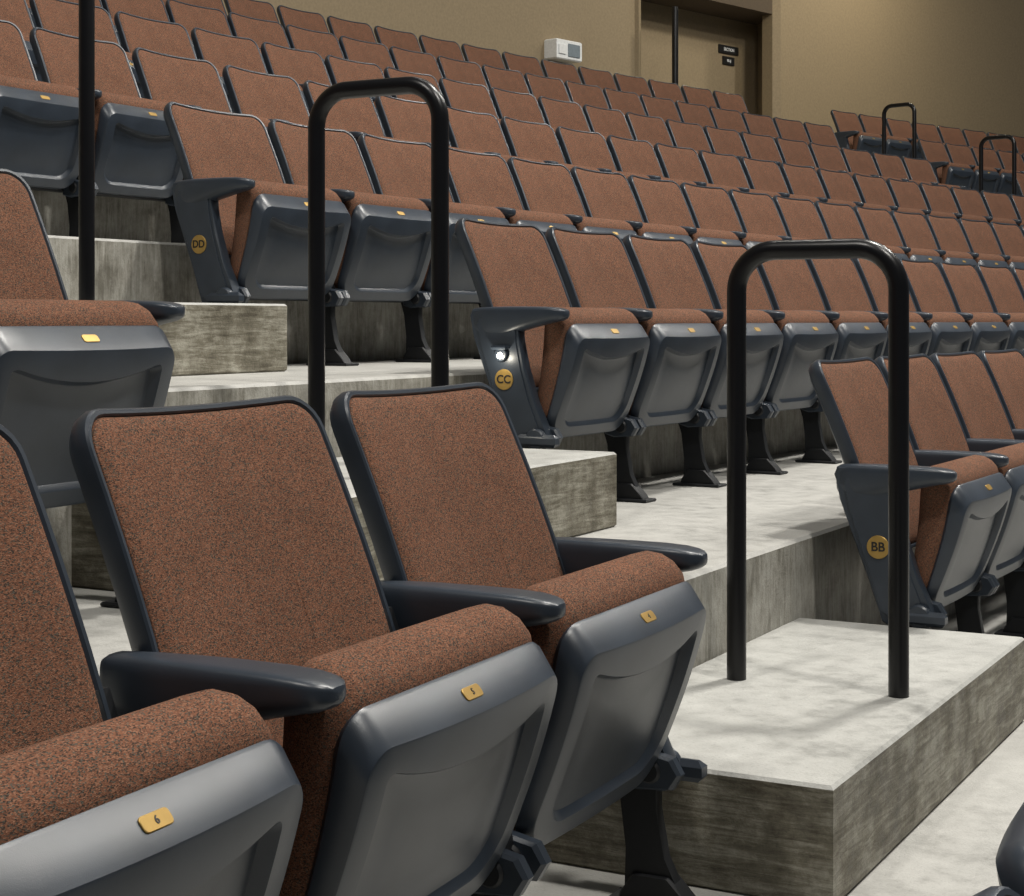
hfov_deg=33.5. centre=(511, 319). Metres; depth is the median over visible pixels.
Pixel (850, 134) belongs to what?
seat
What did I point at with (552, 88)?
seat
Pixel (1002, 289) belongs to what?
seat
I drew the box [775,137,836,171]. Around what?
seat
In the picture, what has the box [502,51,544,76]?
seat
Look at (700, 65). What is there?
door
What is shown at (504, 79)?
seat
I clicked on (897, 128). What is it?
seat
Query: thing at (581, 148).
seat
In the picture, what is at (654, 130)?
seat
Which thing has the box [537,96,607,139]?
seat
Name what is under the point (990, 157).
seat
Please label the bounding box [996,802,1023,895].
seat
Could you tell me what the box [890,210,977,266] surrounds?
seat
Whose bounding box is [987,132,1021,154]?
seat
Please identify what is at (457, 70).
seat
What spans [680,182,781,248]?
seat
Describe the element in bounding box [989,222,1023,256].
seat
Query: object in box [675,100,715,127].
seat
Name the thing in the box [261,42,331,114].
seat
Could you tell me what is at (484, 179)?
seat
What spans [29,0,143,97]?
seat
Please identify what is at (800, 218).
seat
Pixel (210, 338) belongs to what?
concrete step
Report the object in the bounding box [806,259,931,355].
seat
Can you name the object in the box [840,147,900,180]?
seat
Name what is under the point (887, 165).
seat
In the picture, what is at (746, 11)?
ceiling
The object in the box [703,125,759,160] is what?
seat
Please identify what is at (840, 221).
seat
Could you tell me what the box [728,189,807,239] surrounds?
seat
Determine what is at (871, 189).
seat
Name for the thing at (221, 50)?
seat
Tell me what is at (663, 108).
seat
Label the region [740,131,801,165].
seat
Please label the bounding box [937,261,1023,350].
seat
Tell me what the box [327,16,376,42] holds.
seat
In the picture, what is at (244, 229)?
seat
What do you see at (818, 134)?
seat
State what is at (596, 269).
seat
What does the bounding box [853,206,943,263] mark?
seat
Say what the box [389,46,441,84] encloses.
seat
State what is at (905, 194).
seat
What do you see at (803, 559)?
floor
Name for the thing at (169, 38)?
seat
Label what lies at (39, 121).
seat
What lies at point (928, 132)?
seat
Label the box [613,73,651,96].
seat
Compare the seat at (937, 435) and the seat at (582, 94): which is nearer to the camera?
the seat at (937, 435)
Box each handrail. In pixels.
[79,0,94,299]
[308,76,448,427]
[727,238,908,698]
[882,102,915,157]
[979,134,1016,194]
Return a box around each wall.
[222,0,634,76]
[635,0,640,76]
[757,0,780,117]
[762,0,1023,136]
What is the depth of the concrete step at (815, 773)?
3.08 m
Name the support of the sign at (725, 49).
attached to the door
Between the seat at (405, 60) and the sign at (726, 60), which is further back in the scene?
the sign at (726, 60)
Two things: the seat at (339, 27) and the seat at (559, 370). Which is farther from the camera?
the seat at (339, 27)
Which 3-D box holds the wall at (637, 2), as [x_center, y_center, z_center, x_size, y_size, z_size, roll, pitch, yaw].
[1.053,-4.737,18.203,0.648,6.626,0.100,0,0,18]
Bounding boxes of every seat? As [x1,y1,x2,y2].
[0,0,42,81]
[0,20,78,196]
[0,168,184,607]
[0,424,302,895]
[26,0,36,26]
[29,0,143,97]
[29,27,182,236]
[64,0,122,47]
[69,395,556,895]
[101,0,197,58]
[114,11,234,112]
[132,47,269,242]
[163,102,350,306]
[165,0,267,71]
[176,0,226,17]
[191,27,308,110]
[222,65,331,128]
[224,0,278,22]
[227,12,290,48]
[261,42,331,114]
[267,119,430,365]
[277,5,328,32]
[285,24,344,77]
[303,80,415,141]
[325,55,391,136]
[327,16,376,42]
[330,382,707,895]
[338,36,394,73]
[357,133,509,362]
[374,26,421,51]
[375,96,483,152]
[384,67,451,146]
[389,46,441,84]
[418,35,464,60]
[436,56,489,92]
[438,77,508,147]
[447,106,544,162]
[449,148,577,358]
[455,218,649,448]
[461,43,505,68]
[481,64,536,99]
[490,87,555,134]
[500,116,598,170]
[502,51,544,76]
[507,157,637,241]
[524,73,582,107]
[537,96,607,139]
[540,59,581,83]
[545,227,720,502]
[555,126,649,178]
[564,80,624,115]
[570,166,692,245]
[578,66,617,90]
[582,104,654,148]
[603,87,664,121]
[606,135,695,185]
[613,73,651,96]
[623,234,783,487]
[625,112,698,153]
[627,175,742,244]
[640,94,681,121]
[647,79,684,102]
[654,143,739,192]
[665,119,711,151]
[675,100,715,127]
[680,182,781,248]
[681,85,717,108]
[690,240,838,474]
[698,150,780,197]
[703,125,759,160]
[709,106,747,134]
[713,90,772,118]
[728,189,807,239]
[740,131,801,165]
[740,156,819,202]
[741,112,778,139]
[758,259,887,463]
[772,195,828,238]
[773,117,809,144]
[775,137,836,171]
[779,163,856,207]
[803,122,840,148]
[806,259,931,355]
[808,142,870,175]
[808,357,1011,628]
[814,201,908,259]
[817,168,891,212]
[830,110,881,153]
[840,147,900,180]
[852,173,924,215]
[852,258,972,355]
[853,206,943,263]
[858,114,911,157]
[871,152,930,184]
[874,354,1023,633]
[886,118,922,158]
[886,178,957,219]
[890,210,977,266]
[899,258,1009,352]
[901,156,966,188]
[911,122,944,143]
[917,139,973,188]
[918,182,986,221]
[924,214,1009,268]
[929,351,1023,637]
[937,125,977,148]
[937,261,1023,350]
[944,143,999,192]
[950,187,1016,224]
[958,218,1023,268]
[962,129,1006,151]
[971,147,1019,195]
[973,886,1019,895]
[975,264,1023,312]
[977,349,1023,439]
[980,190,1023,225]
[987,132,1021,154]
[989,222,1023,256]
[996,150,1023,172]
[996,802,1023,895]
[1009,194,1023,219]
[1010,267,1023,297]
[1012,135,1023,152]
[1017,172,1023,195]
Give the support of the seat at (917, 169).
on the floor
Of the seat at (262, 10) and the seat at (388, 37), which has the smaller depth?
the seat at (262, 10)
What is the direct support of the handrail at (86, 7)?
on the concrete step at (210, 338)
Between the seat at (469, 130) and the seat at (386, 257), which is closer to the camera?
the seat at (386, 257)
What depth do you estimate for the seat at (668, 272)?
5.88 m
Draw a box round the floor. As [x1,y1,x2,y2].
[31,190,1023,895]
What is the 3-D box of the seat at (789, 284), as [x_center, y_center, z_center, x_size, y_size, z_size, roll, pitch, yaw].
[1.224,0.127,6.840,0.445,0.848,0.571,0,0,32]
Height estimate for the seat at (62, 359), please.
0.848 m
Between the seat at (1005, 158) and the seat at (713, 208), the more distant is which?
the seat at (1005, 158)
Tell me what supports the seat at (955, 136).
on the floor
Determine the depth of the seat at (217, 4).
11.70 m
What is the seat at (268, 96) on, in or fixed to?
on the floor
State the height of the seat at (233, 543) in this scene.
0.848 m
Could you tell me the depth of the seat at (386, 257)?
5.86 m
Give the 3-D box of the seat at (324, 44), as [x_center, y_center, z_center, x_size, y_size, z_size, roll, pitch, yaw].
[-1.173,-1.469,10.926,0.445,0.848,0.571,0,0,35]
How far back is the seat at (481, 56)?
14.21 m
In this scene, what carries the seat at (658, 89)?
on the floor
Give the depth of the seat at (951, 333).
7.65 m
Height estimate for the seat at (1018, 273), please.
0.848 m
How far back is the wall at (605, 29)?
16.60 m
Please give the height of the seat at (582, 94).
0.848 m
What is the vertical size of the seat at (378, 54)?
0.848 m
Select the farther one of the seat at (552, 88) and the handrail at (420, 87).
the seat at (552, 88)
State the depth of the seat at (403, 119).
8.30 m
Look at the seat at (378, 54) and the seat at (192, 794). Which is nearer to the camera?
the seat at (192, 794)
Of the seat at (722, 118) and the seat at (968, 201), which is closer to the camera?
the seat at (968, 201)
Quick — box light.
[490,345,508,361]
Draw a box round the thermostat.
[544,38,581,63]
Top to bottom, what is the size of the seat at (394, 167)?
0.848 m
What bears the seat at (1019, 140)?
on the floor
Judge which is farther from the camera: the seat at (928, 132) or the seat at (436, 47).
the seat at (928, 132)
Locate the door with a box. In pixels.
[641,1,756,114]
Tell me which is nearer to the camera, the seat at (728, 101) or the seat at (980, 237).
the seat at (980, 237)
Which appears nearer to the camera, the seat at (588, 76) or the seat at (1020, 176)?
the seat at (588, 76)
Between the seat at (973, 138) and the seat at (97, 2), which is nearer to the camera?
the seat at (97, 2)
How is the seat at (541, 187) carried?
on the floor
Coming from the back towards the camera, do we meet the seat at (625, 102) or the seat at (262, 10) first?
the seat at (625, 102)
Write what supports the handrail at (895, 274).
on the concrete step at (815, 773)
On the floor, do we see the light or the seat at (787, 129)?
the seat at (787, 129)
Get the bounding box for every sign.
[718,44,738,55]
[722,56,734,65]
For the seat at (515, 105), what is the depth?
11.02 m
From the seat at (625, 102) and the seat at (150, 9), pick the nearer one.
the seat at (150, 9)
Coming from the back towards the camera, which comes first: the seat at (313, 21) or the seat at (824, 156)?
the seat at (824, 156)
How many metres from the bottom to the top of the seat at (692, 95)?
0.848 m
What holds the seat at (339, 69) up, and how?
on the floor
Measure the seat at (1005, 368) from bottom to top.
0.848 m
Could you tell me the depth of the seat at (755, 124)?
15.56 m
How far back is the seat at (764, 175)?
11.46 m
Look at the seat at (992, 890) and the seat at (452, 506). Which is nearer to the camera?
the seat at (992, 890)
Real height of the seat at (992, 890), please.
0.848 m
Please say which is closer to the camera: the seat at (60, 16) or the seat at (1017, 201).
the seat at (60, 16)
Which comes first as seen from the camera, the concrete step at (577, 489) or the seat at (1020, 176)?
the concrete step at (577, 489)
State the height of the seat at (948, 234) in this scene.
0.848 m
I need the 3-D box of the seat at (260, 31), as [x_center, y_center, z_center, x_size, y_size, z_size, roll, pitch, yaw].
[-1.469,-1.469,10.495,0.445,0.848,0.571,0,0,34]
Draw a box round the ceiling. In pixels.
[641,0,771,24]
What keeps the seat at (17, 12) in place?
on the floor
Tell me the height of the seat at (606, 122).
0.848 m
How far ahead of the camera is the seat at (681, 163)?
10.59 m
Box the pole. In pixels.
[672,6,677,83]
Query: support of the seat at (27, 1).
on the floor
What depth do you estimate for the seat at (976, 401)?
5.35 m
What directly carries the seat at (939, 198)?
on the floor
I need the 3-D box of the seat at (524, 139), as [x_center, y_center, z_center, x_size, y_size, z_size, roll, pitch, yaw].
[0.216,-0.671,9.188,0.445,0.848,0.571,0,0,34]
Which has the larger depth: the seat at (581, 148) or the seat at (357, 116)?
the seat at (581, 148)
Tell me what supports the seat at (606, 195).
on the floor
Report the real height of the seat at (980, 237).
0.848 m
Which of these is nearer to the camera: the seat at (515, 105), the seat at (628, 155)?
the seat at (628, 155)
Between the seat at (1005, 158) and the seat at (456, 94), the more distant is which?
the seat at (1005, 158)
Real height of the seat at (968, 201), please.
0.848 m
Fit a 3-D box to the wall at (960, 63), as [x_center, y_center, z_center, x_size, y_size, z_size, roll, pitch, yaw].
[8.313,-4.737,24.290,13.742,6.626,0.587,0,0,-37]
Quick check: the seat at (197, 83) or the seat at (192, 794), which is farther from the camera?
the seat at (197, 83)
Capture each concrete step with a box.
[72,448,616,590]
[159,302,286,376]
[544,618,1023,895]
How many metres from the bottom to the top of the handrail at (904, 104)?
0.915 m
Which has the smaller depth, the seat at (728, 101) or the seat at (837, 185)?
the seat at (837, 185)
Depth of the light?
4.73 m
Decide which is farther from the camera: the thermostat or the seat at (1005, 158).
the seat at (1005, 158)
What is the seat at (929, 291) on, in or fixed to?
on the floor
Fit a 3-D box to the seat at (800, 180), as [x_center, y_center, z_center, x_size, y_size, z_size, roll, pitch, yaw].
[2.137,-0.671,11.841,0.445,0.848,0.571,0,0,38]
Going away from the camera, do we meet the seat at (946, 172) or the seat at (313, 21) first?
the seat at (313, 21)
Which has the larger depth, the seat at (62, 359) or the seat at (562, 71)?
the seat at (562, 71)
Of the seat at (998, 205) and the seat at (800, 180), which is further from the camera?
the seat at (998, 205)
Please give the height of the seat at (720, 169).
0.848 m
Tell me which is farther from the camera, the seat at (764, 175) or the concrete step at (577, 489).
the seat at (764, 175)
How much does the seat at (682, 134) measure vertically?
0.848 m
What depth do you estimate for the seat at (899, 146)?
18.85 m
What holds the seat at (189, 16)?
on the floor
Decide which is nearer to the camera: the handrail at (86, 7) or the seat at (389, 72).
the handrail at (86, 7)
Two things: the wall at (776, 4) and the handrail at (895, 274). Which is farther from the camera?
the wall at (776, 4)
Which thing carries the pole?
on the floor
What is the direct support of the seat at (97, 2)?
on the floor
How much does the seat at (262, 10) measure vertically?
0.848 m
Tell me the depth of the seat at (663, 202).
8.21 m
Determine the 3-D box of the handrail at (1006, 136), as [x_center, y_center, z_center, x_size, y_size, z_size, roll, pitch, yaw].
[4.625,-1.303,16.191,0.383,0.915,0.041,0,0,44]
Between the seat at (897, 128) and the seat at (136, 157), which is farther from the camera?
the seat at (897, 128)
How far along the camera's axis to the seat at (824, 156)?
14.38 m
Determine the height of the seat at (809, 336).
0.848 m
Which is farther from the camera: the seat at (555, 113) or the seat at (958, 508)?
the seat at (555, 113)
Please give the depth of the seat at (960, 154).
18.13 m

